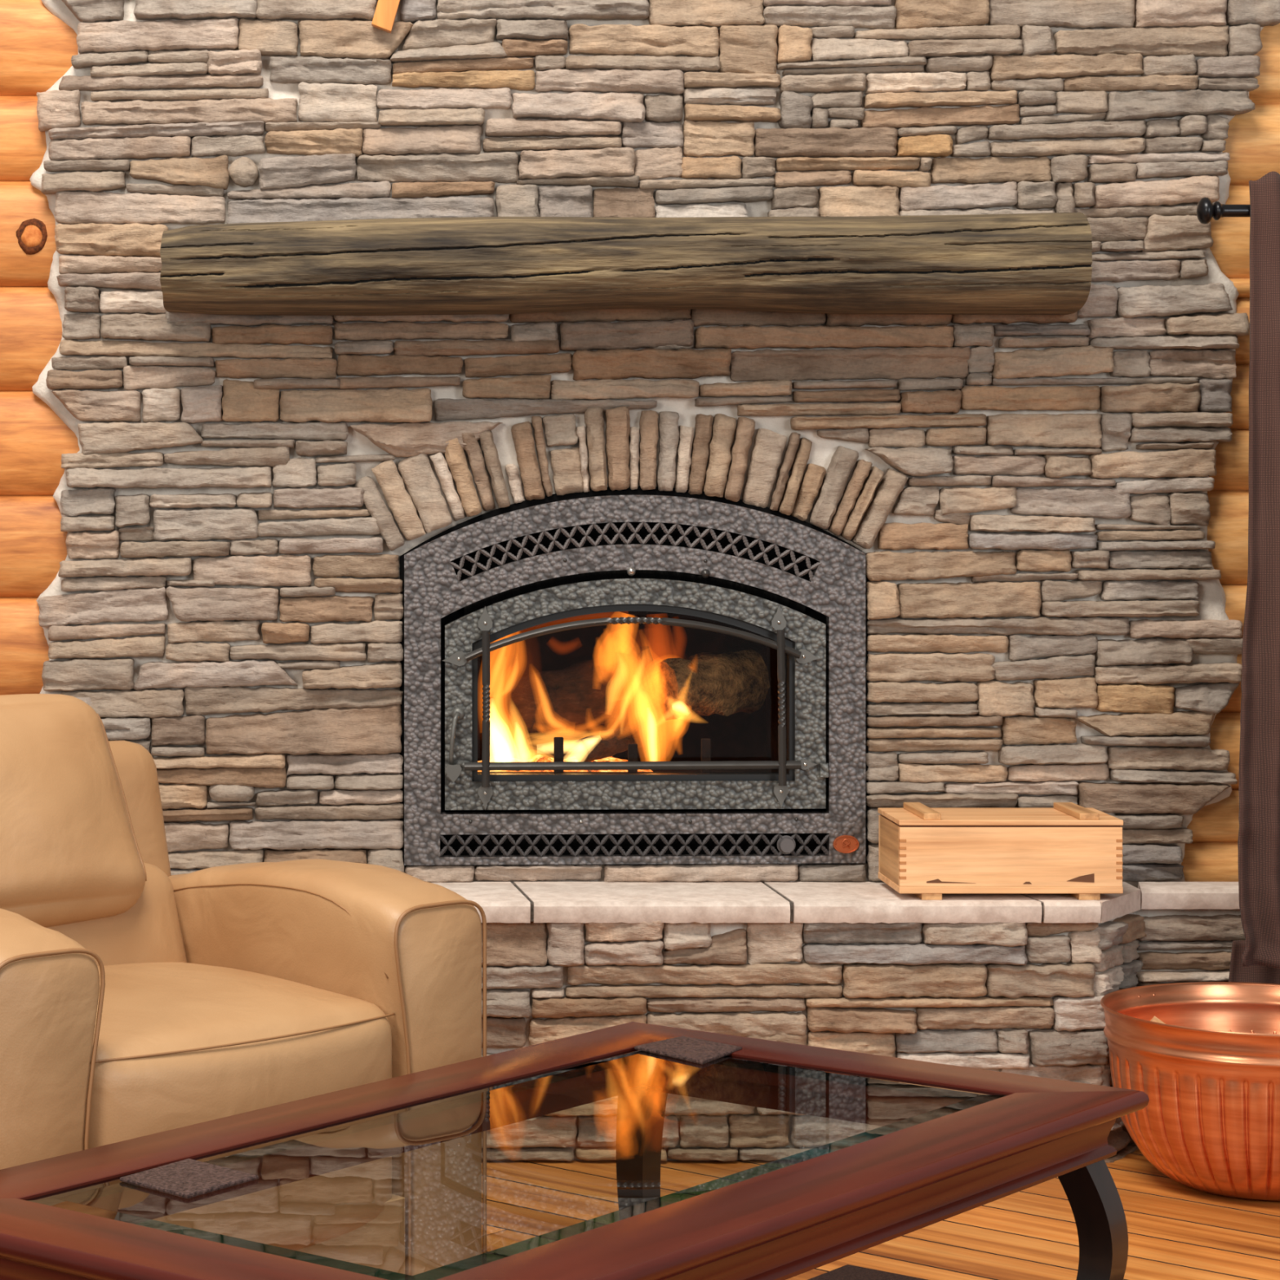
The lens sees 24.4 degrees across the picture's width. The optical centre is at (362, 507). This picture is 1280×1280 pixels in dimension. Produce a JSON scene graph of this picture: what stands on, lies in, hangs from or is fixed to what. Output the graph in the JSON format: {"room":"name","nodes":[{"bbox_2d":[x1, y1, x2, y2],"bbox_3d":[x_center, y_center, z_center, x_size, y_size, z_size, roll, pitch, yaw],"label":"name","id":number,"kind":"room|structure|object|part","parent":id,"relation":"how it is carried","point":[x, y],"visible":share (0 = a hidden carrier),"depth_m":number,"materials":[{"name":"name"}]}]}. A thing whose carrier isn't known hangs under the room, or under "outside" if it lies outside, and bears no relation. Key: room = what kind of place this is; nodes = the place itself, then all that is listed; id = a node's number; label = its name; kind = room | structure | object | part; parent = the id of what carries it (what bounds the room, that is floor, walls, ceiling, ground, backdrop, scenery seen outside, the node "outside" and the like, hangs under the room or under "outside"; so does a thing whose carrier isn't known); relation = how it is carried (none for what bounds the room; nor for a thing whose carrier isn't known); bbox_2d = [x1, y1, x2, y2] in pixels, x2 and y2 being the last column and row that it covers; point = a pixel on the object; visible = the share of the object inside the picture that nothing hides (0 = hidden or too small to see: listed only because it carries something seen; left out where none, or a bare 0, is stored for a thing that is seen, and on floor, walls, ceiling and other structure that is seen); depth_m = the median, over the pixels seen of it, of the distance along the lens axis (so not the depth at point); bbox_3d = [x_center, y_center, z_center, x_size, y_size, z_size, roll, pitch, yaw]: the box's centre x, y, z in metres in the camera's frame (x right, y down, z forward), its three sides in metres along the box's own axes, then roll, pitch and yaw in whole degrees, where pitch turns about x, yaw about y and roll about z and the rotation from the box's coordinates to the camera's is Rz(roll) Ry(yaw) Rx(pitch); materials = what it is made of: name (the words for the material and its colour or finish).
{"room":"living room","nodes":[
{"label":"living room","id":0,"kind":"room"},
{"bbox_2d":[0,0,79,695],"bbox_3d":[-1.256,-0.005,5.797,1.435,2.437,0.120,0,0,0],"label":"wall","id":1,"kind":"structure","parent":0,"point":[37,47],"depth_m":5.75,"materials":[{"name":"orange wood"}]},
{"bbox_2d":[29,0,1279,888],"bbox_3d":[0.590,-0.165,5.775,2.483,1.819,0.210,0,0,0],"label":"wall","id":2,"kind":"structure","parent":0,"point":[1048,623],"depth_m":5.70,"materials":[{"name":"stone"}]},
{"bbox_2d":[371,0,399,33],"bbox_3d":[0.080,-1.081,5.672,0.125,0.325,0.024,0,0,0],"label":"wooden bar","id":3,"kind":"object","parent":2,"relation":"attached to","point":[385,12],"visible":1,"depth_m":5.66,"materials":[{"name":"orange wood"}]},
{"bbox_2d":[160,212,1092,315],"bbox_3d":[0.491,-0.467,5.632,1.742,0.192,0.338,0,0,0],"label":"mantel beam","id":4,"kind":"structure","parent":2,"relation":"attached to","point":[1027,264],"depth_m":5.48,"materials":[{"name":"brown wood"}]},
{"bbox_2d":[355,406,907,551],"bbox_3d":[0.521,-0.057,5.707,1.074,0.282,0.065,0,0,0],"label":"stone arch","id":5,"kind":"object","parent":2,"relation":"attached to","point":[724,473],"visible":1,"depth_m":5.70,"materials":[{"name":"beige stone"}]},
{"bbox_2d":[400,486,868,865],"bbox_3d":[0.527,0.326,5.902,0.911,0.737,0.480,0,0,0],"label":"fireplace insert","id":6,"kind":"object","parent":2,"relation":"in","point":[495,598],"visible":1,"depth_m":5.69,"materials":[{"name":"grey metal"}]},
{"bbox_3d":[0.178,0.446,5.674,0.023,0.105,0.020,0,0,0],"label":"handle","id":7,"kind":"part","parent":6,"relation":"part of","materials":[{"name":"grey metal"}]},
{"bbox_2d":[477,755,653,772],"bbox_3d":[0.395,0.511,5.936,0.373,0.035,0.309,0,0,0],"label":"embers","id":8,"kind":"object","parent":6,"relation":"in","point":[537,757],"visible":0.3,"depth_m":5.85,"materials":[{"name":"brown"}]},
{"bbox_2d":[496,738,577,762],"bbox_3d":[0.374,0.497,5.941,0.211,0.061,0.059,0,0,-18],"label":"log","id":9,"kind":"object","parent":8,"relation":"on","point":[521,751],"visible":0.37,"depth_m":5.91,"materials":[{"name":"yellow wood"}]},
{"bbox_2d":[502,645,657,742],"bbox_3d":[0.452,0.385,5.996,0.329,0.210,0.144,0,0,6],"label":"log","id":10,"kind":"object","parent":8,"relation":"on","point":[611,686],"visible":0.96,"depth_m":5.94,"materials":[{"name":"brown wood"}]},
{"bbox_2d":[572,718,665,761],"bbox_3d":[0.513,0.466,5.890,0.210,0.079,0.052,0,0,-36],"label":"log","id":11,"kind":"object","parent":8,"relation":"on","point":[606,743],"visible":0.96,"depth_m":5.87,"materials":[{"name":"brown wood"}]},
{"bbox_3d":[0.529,0.168,5.717,0.663,0.093,0.022,0,0,0],"label":"arch trim","id":12,"kind":"part","parent":6,"relation":"part of","materials":[{"name":"black metal"}]},
{"bbox_3d":[0.528,0.361,5.710,0.737,0.448,0.036,0,0,0],"label":"door","id":13,"kind":"part","parent":6,"relation":"part of","materials":[{"name":"grey metal"}]},
{"bbox_2d":[650,649,769,720],"bbox_3d":[0.697,0.356,5.912,0.216,0.140,0.133,0,0,-24],"label":"log","id":14,"kind":"object","parent":6,"relation":"in","point":[704,683],"visible":1,"depth_m":5.87,"materials":[{"name":"brown wood"}]},
{"bbox_3d":[0.821,0.653,5.688,0.036,0.036,0.020,0,0,0],"label":"control knob","id":15,"kind":"part","parent":6,"relation":"part of","materials":[{"name":"grey metal"}]},
{"bbox_2d":[481,1149,1279,1279],"bbox_3d":[0.200,1.240,3.600,6.800,0.060,4.800,0,0,0],"label":"floor","id":16,"kind":"structure","parent":0,"point":[1176,1230],"depth_m":4.96,"materials":[{"name":"brown wood"}]},
{"bbox_2d":[0,693,486,1275],"bbox_3d":[-0.427,0.749,4.421,0.923,0.922,0.892,0,0,-42],"label":"armchair","id":17,"kind":"object","parent":16,"relation":"on","point":[138,998],"visible":0.85,"depth_m":4.33,"materials":[{"name":"beige leather"}]},
{"bbox_3d":[-0.705,0.850,4.189,0.200,0.600,0.860,0,0,-42],"label":"arm","id":18,"kind":"part","parent":17,"relation":"part of","materials":[{"name":"beige leather"}]},
{"bbox_2d":[0,693,145,927],"bbox_3d":[-0.623,0.472,4.468,0.605,0.369,0.310,0,0,-42],"label":"cushion","id":19,"kind":"object","parent":17,"relation":"on","point":[73,805],"depth_m":4.48,"materials":[{"name":"beige leather"}]},
{"bbox_2d":[45,862,186,965],"bbox_3d":[-0.535,0.685,4.518,0.592,0.253,0.210,0,0,-43],"label":"cushion","id":20,"kind":"object","parent":17,"relation":"on","point":[126,913],"depth_m":4.53,"materials":[{"name":"beige leather"}]},
{"bbox_2d":[83,962,391,1250],"bbox_3d":[-0.364,0.889,4.352,0.587,0.403,0.707,0,0,-42],"label":"seat cushion","id":21,"kind":"object","parent":17,"relation":"on","point":[175,1045],"depth_m":4.14,"materials":[{"name":"beige leather"}]},
{"bbox_3d":[-0.170,0.850,4.675,0.200,0.600,0.860,0,0,-42],"label":"arm","id":22,"kind":"part","parent":17,"relation":"part of","materials":[{"name":"beige leather"}]},
{"bbox_2d":[431,881,1245,1163],"bbox_3d":[0.434,0.985,5.559,2.907,0.518,0.321,0,0,0],"label":"stone hearth","id":23,"kind":"object","parent":16,"relation":"on","point":[1017,984],"visible":0.3,"depth_m":5.42,"materials":[{"name":"brown stone"}]},
{"bbox_2d":[877,802,1123,900],"bbox_3d":[1.200,0.646,5.550,0.415,0.160,0.226,0,0,0],"label":"wooden crate","id":24,"kind":"object","parent":23,"relation":"on","point":[927,853],"visible":1,"depth_m":5.44,"materials":[{"name":"brown wood"}]},
{"bbox_3d":[1.200,0.583,5.550,0.415,0.010,0.226,0,0,0],"label":"lid","id":25,"kind":"part","parent":24,"relation":"part of","materials":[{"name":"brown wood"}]},
{"bbox_3d":[1.200,0.707,5.550,0.414,0.013,0.226,0,0,0],"label":"board","id":26,"kind":"part","parent":24,"relation":"part of","materials":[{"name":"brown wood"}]},
{"bbox_2d":[808,1264,928,1279],"bbox_3d":[0.632,1.205,3.808,0.900,0.008,1.500,0,0,40],"label":"rug","id":27,"kind":"object","parent":16,"relation":"on","point":[848,1272],"visible":1,"depth_m":4.60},
{"bbox_2d":[0,1022,1149,1279],"bbox_3d":[0.233,0.981,3.527,0.820,0.441,1.490,0,0,40],"label":"coffee table","id":28,"kind":"object","parent":27,"relation":"on","point":[951,1140],"visible":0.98,"depth_m":3.55,"materials":[{"name":"brown wood"}]},
{"bbox_2d":[120,1158,257,1198],"bbox_3d":[-0.198,0.758,3.328,0.120,0.005,0.138,0,0,38],"label":"coaster","id":29,"kind":"object","parent":28,"relation":"on","point":[188,1178],"visible":1,"depth_m":3.31,"materials":[{"name":"brown stone"}]},
{"bbox_3d":[-0.201,0.777,3.010,0.820,0.034,0.140,0,0,40],"label":"rail","id":30,"kind":"part","parent":28,"relation":"part of","materials":[{"name":"brown wood"}]},
{"bbox_3d":[-0.027,0.777,3.746,0.140,0.034,1.490,0,0,40],"label":"rail","id":31,"kind":"part","parent":28,"relation":"part of","materials":[{"name":"brown wood"}]},
{"bbox_3d":[0.407,1.020,4.254,0.074,0.361,0.159,0,0,0],"label":"leg","id":32,"kind":"part","parent":28,"relation":"part of","materials":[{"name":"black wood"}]},
{"bbox_2d":[634,1035,742,1064],"bbox_3d":[0.462,0.758,4.115,0.123,0.005,0.152,0,0,-41],"label":"coaster","id":33,"kind":"object","parent":28,"relation":"on","point":[701,1051],"visible":1,"depth_m":4.11,"materials":[{"name":"brown stone"}]},
{"bbox_3d":[0.494,0.777,3.309,0.140,0.034,1.490,0,0,40],"label":"rail","id":34,"kind":"part","parent":28,"relation":"part of","materials":[{"name":"brown wood"}]},
{"bbox_3d":[0.667,0.777,4.044,0.820,0.034,0.140,0,0,40],"label":"rail","id":35,"kind":"part","parent":28,"relation":"part of","materials":[{"name":"brown wood"}]},
{"bbox_3d":[0.919,1.020,3.826,0.159,0.361,0.074,0,0,0],"label":"leg","id":36,"kind":"part","parent":28,"relation":"part of","materials":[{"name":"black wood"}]},
{"bbox_2d":[1100,982,1279,1200],"bbox_3d":[1.607,1.049,5.255,0.559,0.314,0.559,0,0,-16],"label":"bucket","id":37,"kind":"object","parent":16,"relation":"on","point":[1209,1074],"visible":0.98,"depth_m":5.10,"materials":[{"name":"orange metal"}]},
{"bbox_2d":[1150,1016,1164,1023],"bbox_3d":[1.530,1.015,5.197,0.285,0.218,0.034,0,0,18],"label":"stick","id":38,"kind":"object","parent":37,"relation":"in","point":[1154,1019],"visible":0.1,"depth_m":5.23,"materials":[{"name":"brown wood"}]},
{"bbox_2d":[1181,22,1279,881],"bbox_3d":[2.044,0.012,5.798,0.987,2.401,0.117,0,0,0],"label":"wall","id":39,"kind":"structure","parent":0,"point":[1252,144],"depth_m":5.75,"materials":[{"name":"brown wood"}]},
{"bbox_2d":[1196,197,1250,224],"bbox_3d":[1.853,-0.548,5.573,0.629,0.050,0.355,0,0,0],"label":"curtain rod","id":40,"kind":"object","parent":39,"relation":"attached to","point":[1206,210],"visible":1,"depth_m":5.41,"materials":[{"name":"black metal"}]},
{"bbox_2d":[1228,171,1279,983],"bbox_3d":[1.822,0.293,5.476,0.428,1.822,0.222,0,0,0],"label":"curtain","id":41,"kind":"object","parent":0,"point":[1256,958],"visible":0.66,"depth_m":5.40,"materials":[{"name":"brown fabric"}]},
{"bbox_3d":[1.813,1.013,5.576,0.394,0.383,0.022,0,0,0],"label":"hem panel","id":42,"kind":"part","parent":41,"relation":"part of","materials":[{"name":"brown fabric"}]}
]}

